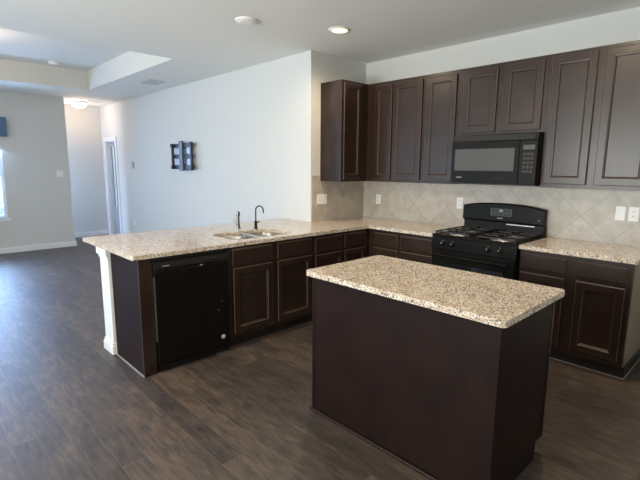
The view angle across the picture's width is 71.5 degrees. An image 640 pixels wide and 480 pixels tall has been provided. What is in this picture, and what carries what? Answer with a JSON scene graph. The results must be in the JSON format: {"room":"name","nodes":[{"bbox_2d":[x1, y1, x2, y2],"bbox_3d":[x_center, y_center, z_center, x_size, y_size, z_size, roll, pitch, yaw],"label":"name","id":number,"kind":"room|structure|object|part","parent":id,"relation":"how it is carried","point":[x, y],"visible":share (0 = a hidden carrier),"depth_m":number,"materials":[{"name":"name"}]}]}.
{"room":"kitchen","nodes":[
{"label":"kitchen","id":0,"kind":"room"},
{"bbox_2d":[0,90,75,247],"bbox_3d":[-6.470,-0.995,6.717,4.832,2.757,0.120,-9,13,-43],"label":"wall","id":1,"kind":"structure","parent":0,"point":[39,202],"depth_m":7.93,"materials":[{"name":"grey paint"}]},
{"bbox_2d":[0,117,7,136],"bbox_3d":[-6.031,-1.809,6.868,1.970,0.320,0.070,-9,13,-43],"label":"window valance","id":2,"kind":"object","parent":1,"relation":"attached to","point":[3,128],"visible":1,"depth_m":7.48,"materials":[{"name":"blue fabric"}]},
{"bbox_2d":[0,146,10,221],"bbox_3d":[-6.103,-1.010,7.027,1.890,1.570,0.120,-9,13,-43],"label":"window","id":3,"kind":"structure","parent":1,"relation":"in","point":[2,183],"depth_m":7.68,"materials":[{"name":"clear glass"}]},
{"bbox_2d":[0,179,4,218],"bbox_3d":[-6.082,-1.027,7.003,1.720,1.507,0.044,-9,13,-43],"label":"window blinds","id":4,"kind":"object","parent":3,"relation":"attached to","point":[1,217],"visible":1,"depth_m":7.65,"materials":[{"name":"white plastic"}]},
{"bbox_3d":[-6.087,-0.256,7.130,1.890,0.049,0.060,-8,13,-43],"label":"sill","id":5,"kind":"part","parent":3,"relation":"part of","materials":[{"name":"white wood"}]},
{"bbox_2d":[0,241,75,253],"bbox_3d":[-6.432,0.324,6.886,4.832,0.100,0.015,-9,13,-43],"label":"baseboard","id":6,"kind":"structure","parent":1,"relation":"attached to","point":[69,243],"depth_m":8.09,"materials":[{"name":"white wood"}]},
{"bbox_2d":[56,171,62,176],"bbox_3d":[-4.799,-1.221,8.199,0.116,0.116,0.014,-9,13,-43],"label":"light switch","id":7,"kind":"object","parent":1,"relation":"attached to","point":[58,173],"visible":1,"depth_m":8.20,"materials":[{"name":"white plastic"}]},
{"bbox_2d":[0,104,107,232],"bbox_3d":[-6.835,-1.188,7.872,5.918,2.757,0.120,-9,13,-43],"label":"wall","id":8,"kind":"structure","parent":0,"point":[83,125],"depth_m":9.51,"materials":[{"name":"grey paint"}]},
{"bbox_2d":[75,230,108,237],"bbox_3d":[-5.765,-0.024,9.012,2.828,0.100,0.015,-9,13,-43],"label":"baseboard","id":9,"kind":"structure","parent":8,"relation":"attached to","point":[103,232],"depth_m":9.73,"materials":[{"name":"white wood"}]},
{"bbox_2d":[0,28,127,70],"bbox_3d":[-4.077,-2.445,4.969,3.832,0.100,3.280,-9,13,-43],"label":"ceiling","id":10,"kind":"structure","parent":0,"point":[14,45],"depth_m":6.06,"materials":[{"name":"white paint"}]},
{"bbox_2d":[48,61,58,65],"bbox_3d":[-4.017,-2.660,6.713,0.150,0.044,0.150,-9,13,-43],"label":"smoke detector","id":11,"kind":"object","parent":10,"relation":"attached to","point":[53,63],"visible":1,"depth_m":6.67,"materials":[{"name":"white plastic"}]},
{"bbox_2d":[99,50,318,234],"bbox_3d":[-2.378,-1.083,7.405,0.120,2.757,6.720,-9,13,-43],"label":"wall","id":12,"kind":"structure","parent":0,"point":[253,131],"depth_m":6.18,"materials":[{"name":"grey paint"}]},
{"bbox_2d":[103,137,122,234],"bbox_3d":[-4.355,-1.110,9.490,0.137,2.105,0.720,-9,13,-43],"label":"door","id":13,"kind":"structure","parent":12,"relation":"in","point":[110,147],"depth_m":9.58,"materials":[{"name":"grey paint"}]},
{"bbox_3d":[-4.325,-1.347,9.464,0.004,1.280,0.406,-8,13,-43],"label":"pane","id":14,"kind":"part","parent":13,"relation":"part of","materials":[{"name":"clear glass"}]},
{"bbox_2d":[170,141,193,170],"bbox_3d":[-2.123,-1.307,6.926,0.115,0.460,0.678,-9,13,-43],"label":"tv wall mount","id":15,"kind":"object","parent":12,"relation":"attached to","point":[182,149],"depth_m":6.90,"materials":[{"name":"grey metal"}]},
{"bbox_3d":[-2.358,-1.337,7.128,0.035,0.380,0.040,-8,13,-43],"label":"screen rail","id":16,"kind":"part","parent":15,"relation":"part of","materials":[{"name":"grey metal"}]},
{"bbox_3d":[-2.102,-1.310,6.973,0.020,0.430,0.090,-8,13,-43],"label":"wall plate","id":17,"kind":"part","parent":15,"relation":"part of","materials":[{"name":"grey metal"}]},
{"bbox_3d":[-1.931,-1.261,6.685,0.035,0.410,0.040,-8,13,-43],"label":"screen rail","id":18,"kind":"part","parent":15,"relation":"part of","materials":[{"name":"grey metal"}]},
{"bbox_2d":[0,234,639,479],"bbox_3d":[-2.583,0.887,4.253,6.940,0.100,11.660,-9,13,-43],"label":"floor","id":19,"kind":"structure","parent":0,"point":[71,408],"depth_m":2.83,"materials":[{"name":"brown wood"}]},
{"bbox_2d":[96,247,117,354],"bbox_3d":[-1.748,0.494,3.655,0.051,0.879,0.224,-9,13,-43],"label":"end post","id":20,"kind":"object","parent":19,"relation":"on","point":[110,342],"visible":0.89,"depth_m":3.63,"materials":[{"name":"white wood"}]},
{"bbox_2d":[110,252,157,377],"bbox_3d":[-1.438,0.535,3.414,0.105,0.880,0.554,-9,13,-43],"label":"base cabinet","id":21,"kind":"object","parent":19,"relation":"on","point":[132,283],"visible":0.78,"depth_m":3.28,"materials":[{"name":"brown wood"}]},
{"bbox_3d":[-1.470,0.970,3.446,0.008,0.012,0.537,-8,13,-43],"label":"shoe moulding","id":22,"kind":"part","parent":21,"relation":"part of","materials":[{"name":"grey paint"}]},
{"bbox_2d":[151,248,229,371],"bbox_3d":[-1.167,0.501,3.656,0.620,0.871,0.610,-9,13,-43],"label":"dishwasher","id":23,"kind":"object","parent":19,"relation":"on","point":[191,290],"visible":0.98,"depth_m":3.42,"materials":[{"name":"black plastic"}]},
{"bbox_3d":[-0.977,0.116,3.394,0.613,0.018,0.012,-8,13,-43],"label":"trim","id":24,"kind":"part","parent":23,"relation":"part of","materials":[{"name":"black plastic"}]},
{"bbox_3d":[-0.968,0.175,3.395,0.613,0.090,0.035,-8,13,-43],"label":"control panel","id":25,"kind":"part","parent":23,"relation":"part of","materials":[{"name":"black plastic"}]},
{"bbox_3d":[-1.003,0.924,3.551,0.601,0.068,0.040,-8,13,-43],"label":"kick plate","id":26,"kind":"part","parent":23,"relation":"part of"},
{"bbox_2d":[226,236,312,346],"bbox_3d":[-0.617,0.409,4.213,0.940,0.881,0.628,-9,13,-43],"label":"base cabinet","id":27,"kind":"object","parent":19,"relation":"on","point":[270,287],"visible":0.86,"depth_m":3.95,"materials":[{"name":"brown wood"}]},
{"bbox_3d":[-0.571,0.124,3.782,0.411,0.140,0.020,-8,13,-43],"label":"drawer","id":28,"kind":"part","parent":27,"relation":"part of","materials":[{"name":"brown wood"}]},
{"bbox_3d":[-0.572,0.492,3.844,0.407,0.562,0.020,-8,13,-43],"label":"door","id":29,"kind":"part","parent":27,"relation":"part of","materials":[{"name":"brown wood"}]},
{"bbox_3d":[-0.232,0.073,4.101,0.410,0.140,0.020,-8,13,-43],"label":"drawer","id":30,"kind":"part","parent":27,"relation":"part of","materials":[{"name":"brown wood"}]},
{"bbox_3d":[-0.234,0.441,4.162,0.410,0.562,0.020,-8,13,-43],"label":"door","id":31,"kind":"part","parent":27,"relation":"part of","materials":[{"name":"brown wood"}]},
{"bbox_2d":[308,228,367,321],"bbox_3d":[0.021,0.313,4.813,0.818,0.881,0.628,-9,13,-43],"label":"base cabinet","id":32,"kind":"object","parent":19,"relation":"on","point":[333,248],"visible":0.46,"depth_m":4.51,"materials":[{"name":"brown wood"}]},
{"bbox_3d":[0.093,0.035,4.408,0.386,0.147,0.020,-8,13,-43],"label":"drawer","id":33,"kind":"part","parent":32,"relation":"part of","materials":[{"name":"brown wood"}]},
{"bbox_3d":[0.091,0.399,4.468,0.386,0.550,0.020,-8,13,-43],"label":"door","id":34,"kind":"part","parent":32,"relation":"part of","materials":[{"name":"brown wood"}]},
{"bbox_3d":[0.218,0.296,4.601,0.817,0.776,0.018,-8,13,-43],"label":"frame","id":35,"kind":"part","parent":32,"relation":"part of","materials":[{"name":"brown wood"}]},
{"bbox_3d":[0.368,0.357,4.729,0.333,0.550,0.020,-8,13,-43],"label":"door","id":36,"kind":"part","parent":32,"relation":"part of","materials":[{"name":"brown wood"}]},
{"bbox_3d":[0.371,-0.006,4.669,0.333,0.147,0.020,-8,13,-43],"label":"drawer","id":37,"kind":"part","parent":32,"relation":"part of","materials":[{"name":"brown wood"}]},
{"bbox_2d":[368,228,432,263],"bbox_3d":[1.019,0.324,4.787,0.625,0.881,0.820,-9,13,-43],"label":"base cabinet","id":38,"kind":"object","parent":19,"relation":"on","point":[417,248],"visible":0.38,"depth_m":4.51,"materials":[{"name":"brown wood"}]},
{"bbox_2d":[83,216,459,260],"bbox_3d":[-0.266,-0.059,4.250,3.142,0.032,1.920,-9,13,-43],"label":"countertop","id":39,"kind":"structure","parent":38,"relation":"on","point":[134,246],"depth_m":4.15,"materials":[{"name":"beige stone"}]},
{"bbox_2d":[233,211,240,228],"bbox_3d":[-0.823,-0.201,4.453,0.058,0.175,0.081,-9,13,-43],"label":"sprayer","id":40,"kind":"object","parent":39,"relation":"on","point":[237,212],"visible":1,"depth_m":4.44,"materials":[{"name":"silver metal"}]},
{"bbox_2d":[221,232,281,239],"bbox_3d":[-0.623,0.050,4.150,0.730,0.194,0.485,-9,13,-43],"label":"double sink","id":41,"kind":"object","parent":39,"relation":"in","point":[241,236],"visible":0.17,"depth_m":4.24,"materials":[{"name":"metal"}]},
{"bbox_3d":[-0.751,0.080,4.032,0.326,0.172,0.436,-8,13,-43],"label":"bowl","id":42,"kind":"part","parent":41,"relation":"part of","materials":[{"name":"metal"}]},
{"bbox_3d":[-0.494,0.042,4.273,0.326,0.172,0.436,-8,13,-43],"label":"bowl","id":43,"kind":"part","parent":41,"relation":"part of","materials":[{"name":"metal"}]},
{"bbox_2d":[254,205,263,228],"bbox_3d":[-0.614,-0.231,4.463,0.105,0.234,0.044,-2,10,-16],"label":"gooseneck faucet","id":44,"kind":"object","parent":39,"relation":"on","point":[255,221],"visible":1,"depth_m":4.45,"materials":[{"name":"brown metal"}]},
{"bbox_3d":[-0.604,-0.268,4.452,0.091,0.159,0.013,-1,9,-6],"label":"spout","id":45,"kind":"part","parent":44,"relation":"part of","materials":[{"name":"brown metal"}]},
{"bbox_3d":[0.684,0.363,4.705,0.020,0.550,0.308,-8,13,-43],"label":"door","id":46,"kind":"part","parent":38,"relation":"part of","materials":[{"name":"brown wood"}]},
{"bbox_3d":[0.686,0.003,4.645,0.020,0.140,0.308,-8,13,-43],"label":"drawer","id":47,"kind":"part","parent":38,"relation":"part of","materials":[{"name":"brown wood"}]},
{"bbox_3d":[0.944,0.409,4.436,0.020,0.550,0.374,-8,13,-43],"label":"door","id":48,"kind":"part","parent":38,"relation":"part of","materials":[{"name":"brown wood"}]},
{"bbox_3d":[0.946,0.050,4.376,0.020,0.140,0.374,-8,13,-43],"label":"drawer","id":49,"kind":"part","parent":38,"relation":"part of","materials":[{"name":"brown wood"}]},
{"bbox_2d":[309,277,554,479],"bbox_3d":[0.579,0.687,2.579,0.653,0.880,1.191,-9,13,-43],"label":"base cabinet","id":50,"kind":"object","parent":19,"relation":"on","point":[446,396],"visible":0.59,"depth_m":2.23,"materials":[{"name":"brown wood"}]},
{"bbox_3d":[-0.035,0.649,2.782,0.022,0.879,0.022,-8,13,-43],"label":"corner trim","id":51,"kind":"part","parent":50,"relation":"part of","materials":[{"name":"brown wood"}]},
{"bbox_3d":[0.344,1.147,2.432,0.012,0.018,1.191,-8,13,-43],"label":"shoe moulding","id":52,"kind":"part","parent":50,"relation":"part of","materials":[{"name":"brown wood"}]},
{"bbox_2d":[307,255,564,327],"bbox_3d":[0.593,0.236,2.505,0.711,0.032,1.235,-9,13,-43],"label":"countertop","id":53,"kind":"structure","parent":50,"relation":"on","point":[500,302],"depth_m":2.33,"materials":[{"name":"beige stone"}]},
{"bbox_3d":[0.759,0.790,1.960,0.022,0.879,0.034,-8,13,-43],"label":"corner trim","id":54,"kind":"part","parent":50,"relation":"part of","materials":[{"name":"brown wood"}]},
{"bbox_3d":[0.798,0.606,2.769,0.020,0.781,1.179,-8,13,-43],"label":"frame","id":55,"kind":"part","parent":50,"relation":"part of","materials":[{"name":"brown wood"}]},
{"bbox_2d":[431,203,547,280],"bbox_3d":[1.542,0.257,4.150,0.706,1.168,0.799,-9,13,-43],"label":"gas range","id":56,"kind":"object","parent":19,"relation":"on","point":[491,235],"visible":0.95,"depth_m":4.03,"materials":[{"name":"black metal"}]},
{"bbox_2d":[450,232,466,235],"bbox_3d":[1.305,-0.063,4.153,0.182,0.026,0.182,-8,13,-43],"label":"grate","id":57,"kind":"object","parent":56,"relation":"on","point":[455,232],"depth_m":4.12,"materials":[{"name":"metal"}]},
{"bbox_3d":[1.307,0.173,3.905,0.049,0.024,0.695,-8,13,-43],"label":"oven handle","id":58,"kind":"part","parent":56,"relation":"part of","materials":[{"name":"black metal"}]},
{"bbox_3d":[1.333,0.402,3.970,0.027,0.568,0.783,-8,13,-43],"label":"oven door","id":59,"kind":"part","parent":56,"relation":"part of","materials":[{"name":"black metal"}]},
{"bbox_3d":[1.335,0.062,3.913,0.027,0.107,0.791,-8,13,-43],"label":"control panel","id":60,"kind":"part","parent":56,"relation":"part of","materials":[{"name":"black metal"}]},
{"bbox_2d":[432,228,545,246],"bbox_3d":[1.565,-0.039,4.118,0.653,0.026,0.795,-8,13,-43],"label":"cooktop","id":61,"kind":"object","parent":56,"relation":"in","point":[483,237],"depth_m":4.00,"materials":[{"name":"black metal"}]},
{"bbox_3d":[1.731,-0.263,4.250,0.006,0.073,0.210,-8,13,-43],"label":"display panel","id":62,"kind":"part","parent":56,"relation":"part of","materials":[{"name":"grey plastic"}]},
{"bbox_2d":[490,237,514,241],"bbox_3d":[1.587,-0.013,3.860,0.203,0.026,0.203,-8,13,-43],"label":"grate","id":63,"kind":"object","parent":56,"relation":"on","point":[497,237],"depth_m":3.82,"materials":[{"name":"metal"}]},
{"bbox_2d":[518,249,639,377],"bbox_3d":[2.126,0.521,3.640,0.625,0.881,0.787,-9,13,-43],"label":"base cabinet","id":64,"kind":"object","parent":19,"relation":"on","point":[596,323],"visible":0.77,"depth_m":3.33,"materials":[{"name":"brown wood"}]},
{"bbox_3d":[1.762,0.546,3.587,0.020,0.545,0.334,-8,13,-43],"label":"door","id":65,"kind":"part","parent":64,"relation":"part of","materials":[{"name":"brown wood"}]},
{"bbox_3d":[1.765,0.190,3.527,0.020,0.123,0.338,-8,13,-43],"label":"drawer","id":66,"kind":"part","parent":64,"relation":"part of","materials":[{"name":"brown wood"}]},
{"bbox_2d":[519,237,639,264],"bbox_3d":[2.134,0.071,3.557,0.640,0.032,0.812,-9,13,-43],"label":"countertop","id":67,"kind":"structure","parent":64,"relation":"on","point":[578,248],"depth_m":3.48,"materials":[{"name":"beige stone"}]},
{"bbox_3d":[2.044,0.596,3.295,0.020,0.545,0.318,-8,13,-43],"label":"door","id":68,"kind":"part","parent":64,"relation":"part of","materials":[{"name":"brown wood"}]},
{"bbox_3d":[2.045,0.240,3.237,0.020,0.123,0.329,-8,13,-43],"label":"drawer","id":69,"kind":"part","parent":64,"relation":"part of","materials":[{"name":"brown wood"}]},
{"bbox_2d":[623,348,639,377],"bbox_3d":[2.422,0.944,3.448,0.520,0.094,0.003,-9,13,-43],"label":"board","id":70,"kind":"object","parent":64,"relation":"attached to","point":[636,356],"visible":1,"depth_m":3.42,"materials":[{"name":"brown wood"}]},
{"bbox_3d":[2.411,0.513,3.365,0.585,0.771,0.003,-8,13,-43],"label":"panel","id":71,"kind":"part","parent":64,"relation":"part of","materials":[{"name":"brown wood"}]},
{"bbox_2d":[550,357,639,379],"bbox_3d":[2.152,0.948,3.732,0.531,0.008,0.789,-9,13,-43],"label":"strip","id":72,"kind":"object","parent":19,"relation":"on","point":[550,357],"visible":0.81,"depth_m":3.44,"materials":[{"name":"brown wood"}]},
{"bbox_2d":[0,0,639,106],"bbox_3d":[-2.564,-2.032,3.770,6.940,0.303,11.660,-9,13,-43],"label":"ceiling","id":73,"kind":"structure","parent":0,"point":[203,39],"depth_m":3.94,"materials":[{"name":"white paint"}]},
{"bbox_2d":[71,101,86,107],"bbox_3d":[-4.727,-2.651,8.732,0.290,0.126,0.290,-9,13,-43],"label":"dome light","id":74,"kind":"object","parent":73,"relation":"attached to","point":[78,104],"visible":0.99,"depth_m":8.64,"materials":[{"name":"white plastic"}]},
{"bbox_2d":[0,28,171,89],"bbox_3d":[-4.078,-2.245,5.002,3.632,0.302,3.080,-9,13,-43],"label":"trim","id":75,"kind":"structure","parent":73,"relation":"attached to","point":[130,62],"depth_m":6.73,"materials":[{"name":"white paint"}]},
{"bbox_2d":[85,100,100,103],"bbox_3d":[-4.451,-2.706,8.724,0.260,0.010,0.260,-9,13,-43],"label":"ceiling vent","id":76,"kind":"object","parent":73,"relation":"in","point":[88,101],"visible":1,"depth_m":8.71,"materials":[{"name":"metal"}]},
{"bbox_2d":[141,79,164,84],"bbox_3d":[-2.481,-2.344,6.612,0.240,0.010,0.340,-9,13,-43],"label":"ceiling vent","id":77,"kind":"object","parent":73,"relation":"in","point":[152,82],"visible":1,"depth_m":6.61,"materials":[{"name":"metal"}]},
{"bbox_2d":[235,16,257,24],"bbox_3d":[-0.624,-1.853,3.776,0.190,0.028,0.190,-9,13,-43],"label":"smoke detector","id":78,"kind":"object","parent":73,"relation":"attached to","point":[243,20],"visible":1,"depth_m":3.73,"materials":[{"name":"white plastic"}]},
{"bbox_2d":[328,26,350,33],"bbox_3d":[0.176,-1.894,4.021,0.200,0.016,0.200,-9,13,-43],"label":"recessed light","id":79,"kind":"object","parent":73,"relation":"in","point":[337,29],"visible":1,"depth_m":3.99,"materials":[{"name":"white plastic"}]},
{"bbox_2d":[318,52,365,175],"bbox_3d":[0.268,-0.733,5.397,0.902,2.757,0.120,-9,13,-43],"label":"wall","id":80,"kind":"structure","parent":0,"point":[331,68],"depth_m":5.03,"materials":[{"name":"grey paint"}]},
{"bbox_2d":[312,176,363,221],"bbox_3d":[0.230,-0.510,5.309,0.884,0.518,0.008,-9,13,-43],"label":"tile backsplash","id":81,"kind":"structure","parent":80,"relation":"attached to","point":[344,199],"depth_m":5.29,"materials":[{"name":"beige tile"}]},
{"bbox_2d":[317,194,326,203],"bbox_3d":[0.026,-0.469,5.104,0.162,0.116,0.014,-9,13,-43],"label":"light switch","id":82,"kind":"object","parent":81,"relation":"attached to","point":[321,198],"visible":1,"depth_m":5.10,"materials":[{"name":"white plastic"}]},
{"bbox_2d":[320,79,368,181],"bbox_3d":[0.280,-1.201,5.001,0.430,1.066,0.345,-9,13,-43],"label":"upper cabinet","id":83,"kind":"object","parent":80,"relation":"attached to","point":[344,103],"visible":1,"depth_m":4.86,"materials":[{"name":"brown wood"}]},
{"bbox_3d":[0.352,-1.175,4.847,0.280,1.014,0.020,-8,13,-43],"label":"door","id":84,"kind":"part","parent":83,"relation":"part of","materials":[{"name":"brown wood"}]},
{"bbox_3d":[0.378,-1.183,4.899,0.430,1.066,0.018,-8,13,-43],"label":"frame","id":85,"kind":"part","parent":83,"relation":"part of","materials":[{"name":"brown wood"}]},
{"bbox_2d":[366,7,639,239],"bbox_3d":[2.213,-0.479,3.943,0.120,2.757,4.700,-9,13,-43],"label":"wall","id":86,"kind":"structure","parent":0,"point":[621,26],"depth_m":4.08,"materials":[{"name":"grey paint"}]},
{"bbox_2d":[367,75,425,182],"bbox_3d":[0.906,-1.176,4.878,0.344,1.066,0.739,-9,13,-43],"label":"upper cabinet","id":87,"kind":"object","parent":86,"relation":"attached to","point":[396,108],"visible":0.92,"depth_m":4.74,"materials":[{"name":"brown wood"}]},
{"bbox_3d":[0.689,-1.173,4.872,0.020,1.006,0.227,-8,13,-43],"label":"door","id":88,"kind":"part","parent":87,"relation":"part of","materials":[{"name":"brown wood"}]},
{"bbox_3d":[0.906,-1.134,4.647,0.020,1.006,0.355,-8,13,-43],"label":"door","id":89,"kind":"part","parent":87,"relation":"part of","materials":[{"name":"brown wood"}]},
{"bbox_2d":[422,69,460,183],"bbox_3d":[1.293,-1.108,4.479,0.344,1.066,0.378,-9,13,-43],"label":"upper cabinet","id":90,"kind":"object","parent":86,"relation":"attached to","point":[442,92],"visible":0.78,"depth_m":4.37,"materials":[{"name":"brown wood"}]},
{"bbox_2d":[363,181,639,246],"bbox_3d":[1.589,-0.343,4.535,0.008,0.457,3.011,-9,13,-43],"label":"tile backsplash","id":91,"kind":"structure","parent":86,"relation":"attached to","point":[574,214],"depth_m":4.14,"materials":[{"name":"beige tile"}]},
{"bbox_2d":[376,194,380,203],"bbox_3d":[0.712,-0.499,5.430,0.010,0.116,0.070,-9,13,-43],"label":"wall outlet","id":92,"kind":"object","parent":91,"relation":"attached to","point":[378,196],"visible":1,"depth_m":5.42,"materials":[{"name":"white plastic"}]},
{"bbox_2d":[456,197,462,208],"bbox_3d":[1.461,-0.385,4.651,0.010,0.116,0.070,-9,13,-43],"label":"wall outlet","id":93,"kind":"object","parent":91,"relation":"attached to","point":[459,200],"visible":1,"depth_m":4.65,"materials":[{"name":"white plastic"}]},
{"bbox_2d":[615,206,625,220],"bbox_3d":[2.447,-0.216,3.626,0.014,0.116,0.070,-9,13,-43],"label":"light switch","id":94,"kind":"object","parent":91,"relation":"attached to","point":[620,212],"visible":1,"depth_m":3.62,"materials":[{"name":"white plastic"}]},
{"bbox_2d":[628,207,639,221],"bbox_3d":[2.512,-0.205,3.562,0.010,0.116,0.070,-9,13,-43],"label":"wall outlet","id":95,"kind":"object","parent":91,"relation":"attached to","point":[633,215],"visible":1,"depth_m":3.56,"materials":[{"name":"white plastic"}]},
{"bbox_2d":[457,55,550,135],"bbox_3d":[1.698,-1.261,4.023,0.344,0.609,0.789,-9,13,-43],"label":"upper cabinet","id":96,"kind":"object","parent":86,"relation":"attached to","point":[510,96],"visible":0.77,"depth_m":3.88,"materials":[{"name":"brown wood"}]},
{"bbox_3d":[1.451,-1.260,4.048,0.020,0.554,0.322,-8,13,-43],"label":"door","id":97,"kind":"part","parent":96,"relation":"part of","materials":[{"name":"brown wood"}]},
{"bbox_2d":[450,132,543,186],"bbox_3d":[1.663,-0.733,4.081,0.414,0.445,0.785,-9,13,-43],"label":"microwave","id":98,"kind":"object","parent":96,"relation":"attached to","point":[509,159],"visible":0.95,"depth_m":3.90,"materials":[{"name":"black plastic"}]},
{"bbox_3d":[1.478,-0.698,4.011,0.034,0.369,0.633,-8,13,-43],"label":"door","id":99,"kind":"part","parent":98,"relation":"part of","materials":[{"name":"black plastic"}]},
{"bbox_3d":[1.674,-0.521,4.128,0.360,0.012,0.765,-8,13,-43],"label":"grease plate","id":100,"kind":"part","parent":98,"relation":"part of","materials":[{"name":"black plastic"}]},
{"bbox_3d":[1.748,-0.650,3.732,0.032,0.369,0.146,-8,13,-43],"label":"control panel","id":101,"kind":"part","parent":98,"relation":"part of","materials":[{"name":"black plastic"}]},
{"bbox_3d":[1.716,-1.213,3.773,0.020,0.554,0.329,-8,13,-43],"label":"door","id":102,"kind":"part","parent":96,"relation":"part of","materials":[{"name":"brown wood"}]},
{"bbox_2d":[540,40,639,190],"bbox_3d":[2.240,-0.939,3.498,0.344,1.066,0.783,-9,13,-43],"label":"upper cabinet","id":103,"kind":"object","parent":86,"relation":"attached to","point":[592,130],"visible":1,"depth_m":3.41,"materials":[{"name":"brown wood"}]},
{"bbox_3d":[1.981,-0.949,3.534,0.020,1.006,0.322,-8,13,-43],"label":"door","id":104,"kind":"part","parent":103,"relation":"part of","materials":[{"name":"brown wood"}]},
{"bbox_3d":[2.251,-0.901,3.255,0.020,1.006,0.348,-8,13,-43],"label":"door","id":105,"kind":"part","parent":103,"relation":"part of","materials":[{"name":"brown wood"}]}
]}

